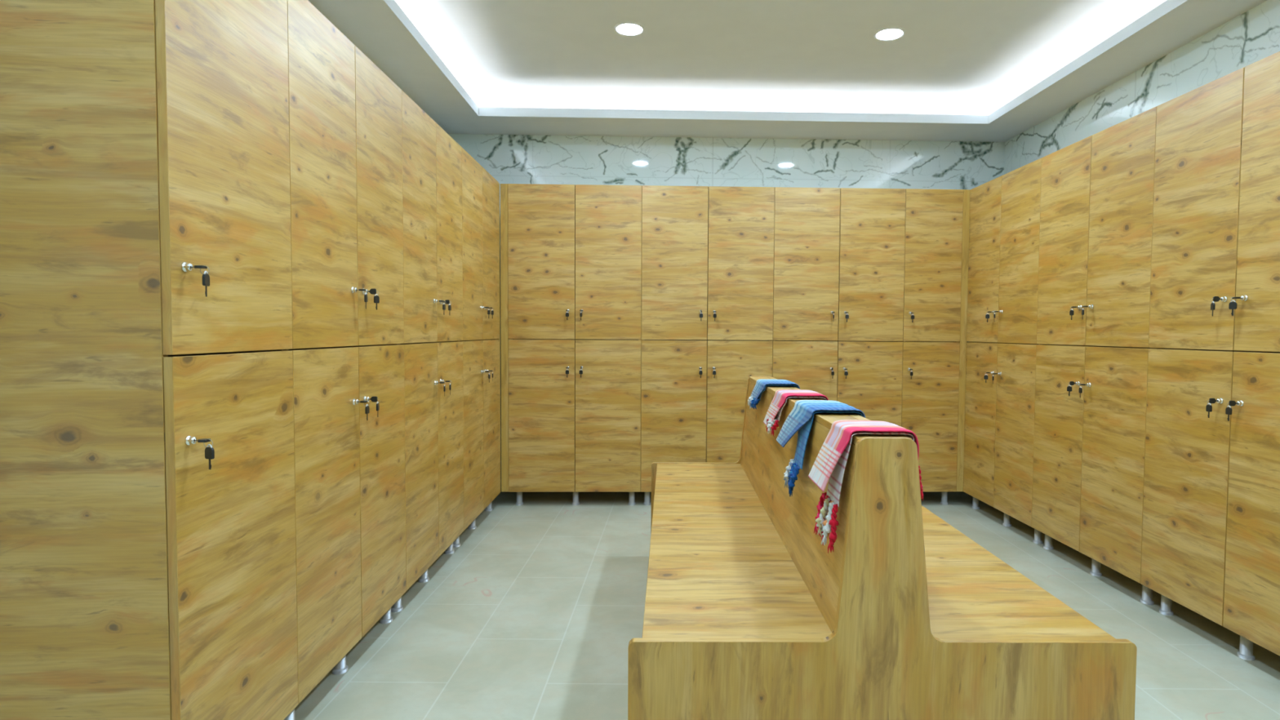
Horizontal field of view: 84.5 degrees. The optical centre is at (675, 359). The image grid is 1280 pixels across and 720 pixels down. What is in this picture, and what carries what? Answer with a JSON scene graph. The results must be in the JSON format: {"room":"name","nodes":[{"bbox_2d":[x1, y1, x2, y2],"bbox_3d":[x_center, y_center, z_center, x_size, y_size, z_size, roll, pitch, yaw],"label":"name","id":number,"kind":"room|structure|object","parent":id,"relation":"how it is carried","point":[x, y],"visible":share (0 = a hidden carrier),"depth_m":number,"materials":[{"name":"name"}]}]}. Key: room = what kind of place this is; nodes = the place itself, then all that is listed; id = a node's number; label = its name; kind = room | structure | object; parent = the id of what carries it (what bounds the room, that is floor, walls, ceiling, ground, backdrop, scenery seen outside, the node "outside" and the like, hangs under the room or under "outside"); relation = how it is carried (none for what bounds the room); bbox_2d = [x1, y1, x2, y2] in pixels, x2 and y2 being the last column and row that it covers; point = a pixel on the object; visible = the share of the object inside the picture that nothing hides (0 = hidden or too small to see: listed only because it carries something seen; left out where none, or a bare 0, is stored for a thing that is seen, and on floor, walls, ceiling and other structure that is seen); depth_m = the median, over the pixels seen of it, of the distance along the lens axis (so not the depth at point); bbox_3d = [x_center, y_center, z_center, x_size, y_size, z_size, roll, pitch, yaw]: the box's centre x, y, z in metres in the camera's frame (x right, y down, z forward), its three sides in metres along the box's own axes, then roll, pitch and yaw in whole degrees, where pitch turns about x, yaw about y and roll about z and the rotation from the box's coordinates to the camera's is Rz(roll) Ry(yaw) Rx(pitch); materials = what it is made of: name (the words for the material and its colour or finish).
{"room":"changing room","nodes":[
{"label":"changing room","id":0,"kind":"room"},
{"bbox_2d":[448,133,1004,488],"bbox_3d":[0.354,-0.429,4.817,3.948,2.611,0.120,0,2,-2],"label":"wall","id":1,"kind":"structure","parent":0,"point":[536,159],"depth_m":4.72,"materials":[{"name":"stone"}]},
{"bbox_2d":[394,0,1166,108],"bbox_3d":[0.450,-1.572,1.810,3.948,0.120,6.000,0,2,-2],"label":"ceiling","id":2,"kind":"structure","parent":0,"point":[956,54],"depth_m":3.55,"materials":[{"name":"white paint"}]},
{"bbox_2d":[614,22,644,35],"bbox_3d":[-0.219,-1.581,3.352,0.144,0.016,0.144,0,2,-2],"label":"recessed light","id":3,"kind":"object","parent":2,"relation":"in","point":[628,28],"visible":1,"depth_m":3.35,"materials":[{"name":"white plastic"}]},
{"bbox_2d":[616,23,641,34],"bbox_3d":[-0.219,-1.582,3.352,0.121,0.010,0.121,0,2,-2],"label":"diffuser","id":4,"kind":"object","parent":3,"relation":"attached to","point":[621,28],"depth_m":3.35,"materials":[{"name":"white plastic"}]},
{"bbox_2d":[874,26,905,40],"bbox_3d":[1.033,-1.575,3.389,0.144,0.016,0.144,0,2,-2],"label":"recessed light","id":5,"kind":"object","parent":2,"relation":"in","point":[887,33],"visible":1,"depth_m":3.38,"materials":[{"name":"white plastic"}]},
{"bbox_2d":[876,29,902,39],"bbox_3d":[1.033,-1.575,3.389,0.121,0.010,0.121,0,2,-2],"label":"diffuser","id":6,"kind":"object","parent":5,"relation":"attached to","point":[882,33],"depth_m":3.39,"materials":[{"name":"white plastic"}]},
{"bbox_2d":[294,488,1279,719],"bbox_3d":[0.433,1.046,1.917,3.948,0.100,6.000,0,2,-2],"label":"floor","id":7,"kind":"structure","parent":0,"point":[537,610],"depth_m":2.54,"materials":[{"name":"tile"}]},
{"bbox_2d":[0,0,297,719],"bbox_3d":[-1.187,0.027,1.569,0.461,1.945,0.450,0,2,-2],"label":"tall cabinet","id":8,"kind":"object","parent":7,"relation":"on","point":[144,143],"visible":1,"depth_m":1.36,"materials":[{"name":"brown wood"}]},
{"bbox_2d":[192,265,209,297],"bbox_3d":[-0.934,-0.155,1.384,0.034,0.061,0.021,0,2,-2],"label":"key","id":9,"kind":"object","parent":8,"relation":"attached to","point":[206,277],"visible":1,"depth_m":1.38,"materials":[{"name":"black plastic"}]},
{"bbox_2d":[195,438,214,469],"bbox_3d":[-0.934,0.187,1.399,0.038,0.061,0.018,0,2,-2],"label":"key","id":10,"kind":"object","parent":8,"relation":"attached to","point":[209,451],"visible":1,"depth_m":1.40,"materials":[{"name":"black plastic"}]},
{"bbox_2d":[168,350,270,356],"bbox_3d":[-1.218,-0.019,1.566,0.397,1.818,0.415,0,2,-2],"label":"shelving","id":11,"kind":"object","parent":8,"relation":"attached to","point":[259,350],"depth_m":1.56,"materials":[{"name":"brown wood"}]},
{"bbox_2d":[284,0,406,719],"bbox_3d":[-1.206,0.001,2.194,0.461,1.945,0.799,0,2,-2],"label":"tall cabinet","id":12,"kind":"object","parent":7,"relation":"on","point":[345,140],"visible":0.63,"depth_m":2.09,"materials":[{"name":"brown wood"}]},
{"bbox_2d":[288,344,389,350],"bbox_3d":[-1.236,-0.044,2.191,0.397,1.818,0.764,0,2,-2],"label":"shelving","id":13,"kind":"object","parent":12,"relation":"attached to","point":[375,344],"depth_m":2.14,"materials":[{"name":"brown wood"}]},
{"bbox_2d":[358,288,368,309],"bbox_3d":[-0.957,-0.187,2.152,0.034,0.061,0.021,0,2,-2],"label":"key","id":14,"kind":"object","parent":12,"relation":"attached to","point":[366,300],"visible":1,"depth_m":2.15,"materials":[{"name":"black plastic"}]},
{"bbox_2d":[360,400,369,420],"bbox_3d":[-0.959,0.156,2.166,0.034,0.061,0.021,0,2,-2],"label":"key","id":15,"kind":"object","parent":12,"relation":"attached to","point":[366,408],"visible":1,"depth_m":2.16,"materials":[{"name":"black plastic"}]},
{"bbox_2d":[368,288,379,310],"bbox_3d":[-0.957,-0.193,2.231,0.034,0.067,0.019,-1,3,-21],"label":"key","id":16,"kind":"object","parent":12,"relation":"attached to","point":[376,299],"visible":1,"depth_m":2.23,"materials":[{"name":"black plastic"}]},
{"bbox_2d":[368,395,379,417],"bbox_3d":[-0.960,0.149,2.252,0.033,0.067,0.020,1,2,19],"label":"key","id":17,"kind":"object","parent":12,"relation":"attached to","point":[375,398],"visible":1,"depth_m":2.25,"materials":[{"name":"black plastic"}]},
{"bbox_2d":[391,89,463,612],"bbox_3d":[-1.229,-0.032,2.993,0.461,1.945,0.799,0,2,-2],"label":"tall cabinet","id":18,"kind":"object","parent":7,"relation":"on","point":[432,160],"visible":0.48,"depth_m":2.91,"materials":[{"name":"brown wood"}]},
{"bbox_2d":[400,341,452,344],"bbox_3d":[-1.260,-0.077,2.990,0.397,1.818,0.764,0,2,-2],"label":"shelving","id":19,"kind":"object","parent":18,"relation":"attached to","point":[442,341],"depth_m":2.99,"materials":[{"name":"brown wood"}]},
{"bbox_2d":[439,300,445,314],"bbox_3d":[-0.980,-0.220,2.951,0.034,0.061,0.021,0,2,-2],"label":"key","id":20,"kind":"object","parent":18,"relation":"attached to","point":[443,304],"visible":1,"depth_m":2.95,"materials":[{"name":"black plastic"}]},
{"bbox_2d":[439,382,446,396],"bbox_3d":[-0.983,0.123,2.965,0.034,0.061,0.021,0,2,-2],"label":"key","id":21,"kind":"object","parent":18,"relation":"attached to","point":[442,383],"visible":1,"depth_m":2.96,"materials":[{"name":"black plastic"}]},
{"bbox_2d":[444,299,451,314],"bbox_3d":[-0.981,-0.226,3.030,0.032,0.067,0.020,-1,3,-23],"label":"key","id":22,"kind":"object","parent":18,"relation":"attached to","point":[447,301],"visible":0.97,"depth_m":3.03,"materials":[{"name":"black plastic"}]},
{"bbox_2d":[444,380,452,395],"bbox_3d":[-0.985,0.120,3.047,0.034,0.061,0.021,0,2,-2],"label":"key","id":23,"kind":"object","parent":18,"relation":"attached to","point":[447,381],"visible":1,"depth_m":3.04,"materials":[{"name":"black plastic"}]},
{"bbox_2d":[453,147,500,547],"bbox_3d":[-1.254,-0.065,3.809,0.461,1.945,0.834,0,2,-2],"label":"tall cabinet","id":24,"kind":"object","parent":7,"relation":"on","point":[481,340],"visible":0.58,"depth_m":3.74,"materials":[{"name":"brown wood"}]},
{"bbox_2d":[484,306,490,317],"bbox_3d":[-1.004,-0.252,3.750,0.034,0.061,0.021,0,2,-2],"label":"key","id":25,"kind":"object","parent":24,"relation":"attached to","point":[488,310],"visible":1,"depth_m":3.75,"materials":[{"name":"black plastic"}]},
{"bbox_2d":[488,307,493,318],"bbox_3d":[-1.006,-0.256,3.832,0.034,0.061,0.021,0,2,-2],"label":"key","id":26,"kind":"object","parent":24,"relation":"attached to","point":[492,311],"visible":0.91,"depth_m":3.83,"materials":[{"name":"black plastic"}]},
{"bbox_2d":[500,183,642,505],"bbox_3d":[-0.635,-0.088,4.481,0.844,1.945,0.507,0,2,-2],"label":"tall cabinet","id":27,"kind":"object","parent":7,"relation":"on","point":[573,248],"visible":1,"depth_m":4.24,"materials":[{"name":"brown wood"}]},
{"bbox_2d":[565,367,568,377],"bbox_3d":[-0.646,0.074,4.217,0.021,0.061,0.034,0,2,-2],"label":"key","id":28,"kind":"object","parent":27,"relation":"attached to","point":[566,370],"visible":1,"depth_m":4.21,"materials":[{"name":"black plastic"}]},
{"bbox_2d":[579,366,582,377],"bbox_3d":[-0.568,0.072,4.218,0.020,0.067,0.032,-1,3,-23],"label":"key","id":29,"kind":"object","parent":27,"relation":"attached to","point":[580,370],"visible":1,"depth_m":4.21,"materials":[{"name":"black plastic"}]},
{"bbox_2d":[640,185,774,505],"bbox_3d":[0.187,-0.084,4.505,0.799,1.945,0.507,0,2,-2],"label":"tall cabinet","id":30,"kind":"object","parent":7,"relation":"on","point":[707,249],"visible":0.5,"depth_m":4.26,"materials":[{"name":"brown wood"}]},
{"bbox_2d":[699,310,702,320],"bbox_3d":[0.159,-0.267,4.225,0.020,0.067,0.033,1,2,19],"label":"key","id":31,"kind":"object","parent":30,"relation":"attached to","point":[700,313],"visible":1,"depth_m":4.21,"materials":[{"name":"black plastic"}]},
{"bbox_2d":[712,368,715,377],"bbox_3d":[0.235,0.079,4.243,0.021,0.061,0.034,0,2,-2],"label":"key","id":32,"kind":"object","parent":30,"relation":"attached to","point":[714,371],"visible":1,"depth_m":4.23,"materials":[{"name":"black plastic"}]},
{"bbox_2d":[772,186,906,426],"bbox_3d":[0.987,-0.080,4.529,0.799,1.945,0.507,0,2,-2],"label":"tall cabinet","id":33,"kind":"object","parent":7,"relation":"on","point":[839,251],"visible":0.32,"depth_m":4.28,"materials":[{"name":"brown wood"}]},
{"bbox_2d":[831,367,834,377],"bbox_3d":[0.955,0.080,4.263,0.018,0.067,0.035,1,2,16],"label":"key","id":34,"kind":"object","parent":33,"relation":"attached to","point":[833,371],"visible":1,"depth_m":4.25,"materials":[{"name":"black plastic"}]},
{"bbox_2d":[775,340,897,342],"bbox_3d":[0.986,-0.126,4.558,0.764,1.818,0.443,0,2,-2],"label":"shelving","id":35,"kind":"object","parent":33,"relation":"attached to","point":[775,340],"depth_m":4.33,"materials":[{"name":"brown wood"}]},
{"bbox_2d":[844,368,848,378],"bbox_3d":[1.035,0.083,4.267,0.021,0.061,0.034,0,2,-2],"label":"key","id":36,"kind":"object","parent":33,"relation":"attached to","point":[846,373],"visible":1,"depth_m":4.25,"materials":[{"name":"black plastic"}]},
{"bbox_2d":[844,311,848,322],"bbox_3d":[1.037,-0.260,4.253,0.021,0.061,0.034,0,2,-2],"label":"key","id":37,"kind":"object","parent":33,"relation":"attached to","point":[846,314],"visible":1,"depth_m":4.24,"materials":[{"name":"black plastic"}]},
{"bbox_2d":[627,376,1137,719],"bbox_3d":[0.409,0.546,2.377,1.026,0.862,1.930,0,2,-1],"label":"bench","id":38,"kind":"object","parent":7,"relation":"on","point":[748,615],"visible":0.94,"depth_m":1.42,"materials":[{"name":"brown wood"}]},
{"bbox_2d":[747,378,799,408],"bbox_3d":[0.397,0.144,2.833,0.198,0.124,0.290,0,2,-1],"label":"towel","id":39,"kind":"object","parent":38,"relation":"on","point":[760,386],"visible":0.86,"depth_m":2.77,"materials":[{"name":"fabric"}]},
{"bbox_2d":[763,389,828,436],"bbox_3d":[0.400,0.176,2.334,0.201,0.146,0.256,0,2,-1],"label":"towel","id":40,"kind":"object","parent":38,"relation":"on","point":[772,417],"visible":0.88,"depth_m":2.28,"materials":[{"name":"fabric"}]},
{"bbox_2d":[776,400,865,497],"bbox_3d":[0.403,0.236,1.960,0.221,0.236,0.329,0,2,-1],"label":"towel","id":41,"kind":"object","parent":38,"relation":"hanging from","point":[801,417],"visible":0.9,"depth_m":1.89,"materials":[{"name":"fabric"}]},
{"bbox_2d":[808,419,923,553],"bbox_3d":[0.406,0.267,1.518,0.213,0.262,0.191,0,2,-1],"label":"towel","id":42,"kind":"object","parent":38,"relation":"hanging from","point":[830,463],"visible":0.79,"depth_m":1.47,"materials":[{"name":"fabric"}]},
{"bbox_2d":[901,188,969,505],"bbox_3d":[1.584,-0.077,4.547,0.394,1.945,0.507,0,2,-2],"label":"tall cabinet","id":43,"kind":"object","parent":7,"relation":"on","point":[935,286],"visible":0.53,"depth_m":4.30,"materials":[{"name":"brown wood"}]},
{"bbox_2d":[910,312,914,322],"bbox_3d":[1.437,-0.258,4.265,0.021,0.061,0.034,0,2,-2],"label":"key","id":44,"kind":"object","parent":43,"relation":"attached to","point":[912,315],"visible":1,"depth_m":4.25,"materials":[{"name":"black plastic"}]},
{"bbox_2d":[904,341,953,342],"bbox_3d":[1.562,-0.123,4.575,0.316,1.818,0.443,0,2,-2],"label":"shelving","id":45,"kind":"object","parent":43,"relation":"attached to","point":[904,341],"depth_m":4.35,"materials":[{"name":"brown wood"}]},
{"bbox_2d":[963,158,1043,543],"bbox_3d":[2.015,-0.049,3.935,0.461,1.945,0.799,0,2,-2],"label":"tall cabinet","id":46,"kind":"object","parent":7,"relation":"on","point":[1004,222],"visible":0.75,"depth_m":3.86,"materials":[{"name":"brown wood"}]},
{"bbox_2d":[983,372,990,382],"bbox_3d":[1.765,0.100,3.975,0.038,0.061,0.018,0,2,-2],"label":"key","id":47,"kind":"object","parent":46,"relation":"attached to","point":[985,377],"visible":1,"depth_m":3.97,"materials":[{"name":"black plastic"}]},
{"bbox_2d":[985,311,991,322],"bbox_3d":[1.767,-0.243,3.961,0.038,0.061,0.018,0,2,-2],"label":"key","id":48,"kind":"object","parent":46,"relation":"attached to","point":[987,316],"visible":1,"depth_m":3.96,"materials":[{"name":"black plastic"}]},
{"bbox_2d":[974,342,1038,344],"bbox_3d":[2.047,-0.094,3.934,0.397,1.818,0.764,0,2,-2],"label":"shelving","id":49,"kind":"object","parent":46,"relation":"attached to","point":[975,342],"depth_m":3.91,"materials":[{"name":"brown wood"}]},
{"bbox_2d":[1031,106,1156,604],"bbox_3d":[2.039,-0.016,3.136,0.461,1.945,0.799,0,2,-2],"label":"tall cabinet","id":50,"kind":"object","parent":7,"relation":"on","point":[1097,190],"visible":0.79,"depth_m":3.05,"materials":[{"name":"brown wood"}]},
{"bbox_2d":[1066,381,1075,395],"bbox_3d":[1.789,0.130,3.174,0.035,0.067,0.018,1,2,16],"label":"key","id":51,"kind":"object","parent":50,"relation":"attached to","point":[1071,383],"visible":1,"depth_m":3.17,"materials":[{"name":"black plastic"}]},
{"bbox_2d":[1069,306,1076,319],"bbox_3d":[1.793,-0.210,3.162,0.034,0.061,0.021,0,2,-2],"label":"key","id":52,"kind":"object","parent":50,"relation":"attached to","point":[1071,312],"visible":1,"depth_m":3.16,"materials":[{"name":"black plastic"}]},
{"bbox_2d":[1078,383,1085,397],"bbox_3d":[1.793,0.136,3.094,0.034,0.061,0.021,0,2,-2],"label":"key","id":53,"kind":"object","parent":50,"relation":"attached to","point":[1080,390],"visible":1,"depth_m":3.09,"materials":[{"name":"black plastic"}]},
{"bbox_2d":[1081,306,1088,319],"bbox_3d":[1.795,-0.207,3.080,0.034,0.061,0.021,0,2,-2],"label":"key","id":54,"kind":"object","parent":50,"relation":"attached to","point":[1082,309],"visible":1,"depth_m":3.08,"materials":[{"name":"black plastic"}]},
{"bbox_2d":[1048,344,1150,348],"bbox_3d":[2.070,-0.061,3.135,0.397,1.818,0.764,0,2,-2],"label":"shelving","id":55,"kind":"object","parent":50,"relation":"attached to","point":[1048,344],"depth_m":3.09,"materials":[{"name":"brown wood"}]},
{"bbox_2d":[1140,51,1279,660],"bbox_3d":[2.063,0.017,2.337,0.461,1.945,0.799,0,2,-2],"label":"tall cabinet","id":56,"kind":"object","parent":7,"relation":"on","point":[1211,532],"visible":1,"depth_m":2.39,"materials":[{"name":"brown wood"}]},
{"bbox_2d":[1205,398,1217,417],"bbox_3d":[1.814,0.162,2.377,0.034,0.067,0.021,0,2,-2],"label":"key","id":57,"kind":"object","parent":56,"relation":"attached to","point":[1208,407],"visible":1,"depth_m":2.37,"materials":[{"name":"black plastic"}]},
{"bbox_2d":[1210,296,1221,315],"bbox_3d":[1.815,-0.180,2.366,0.034,0.067,0.019,-1,3,-21],"label":"key","id":58,"kind":"object","parent":56,"relation":"attached to","point":[1215,299],"visible":1,"depth_m":2.36,"materials":[{"name":"black plastic"}]},
{"bbox_2d":[1164,348,1279,353],"bbox_3d":[2.094,-0.029,2.337,0.397,1.818,0.764,0,2,-2],"label":"shelving","id":59,"kind":"object","parent":56,"relation":"attached to","point":[1164,348],"depth_m":2.41,"materials":[{"name":"brown wood"}]},
{"bbox_2d":[1225,400,1236,421],"bbox_3d":[1.817,0.166,2.295,0.034,0.067,0.021,0,2,-2],"label":"key","id":60,"kind":"object","parent":56,"relation":"attached to","point":[1228,410],"visible":1,"depth_m":2.29,"materials":[{"name":"black plastic"}]},
{"bbox_2d":[1228,297,1240,315],"bbox_3d":[1.819,-0.174,2.281,0.034,0.061,0.020,0,2,-2],"label":"key","id":61,"kind":"object","parent":56,"relation":"attached to","point":[1232,305],"visible":1,"depth_m":2.28,"materials":[{"name":"black plastic"}]},
{"bbox_2d":[1004,0,1279,174],"bbox_3d":[2.375,-0.297,1.919,0.120,2.611,6.000,0,2,-2],"label":"wall","id":62,"kind":"structure","parent":0,"point":[1252,36],"depth_m":3.30,"materials":[{"name":"stone"}]},
{"bbox_2d":[308,0,1266,142],"bbox_3d":[0.450,-1.441,1.815,3.748,0.142,5.800,0,2,-2],"label":"ceiling","id":63,"kind":"structure","parent":62,"relation":"attached to","point":[380,29],"depth_m":4.27,"materials":[{"name":"white paint"}]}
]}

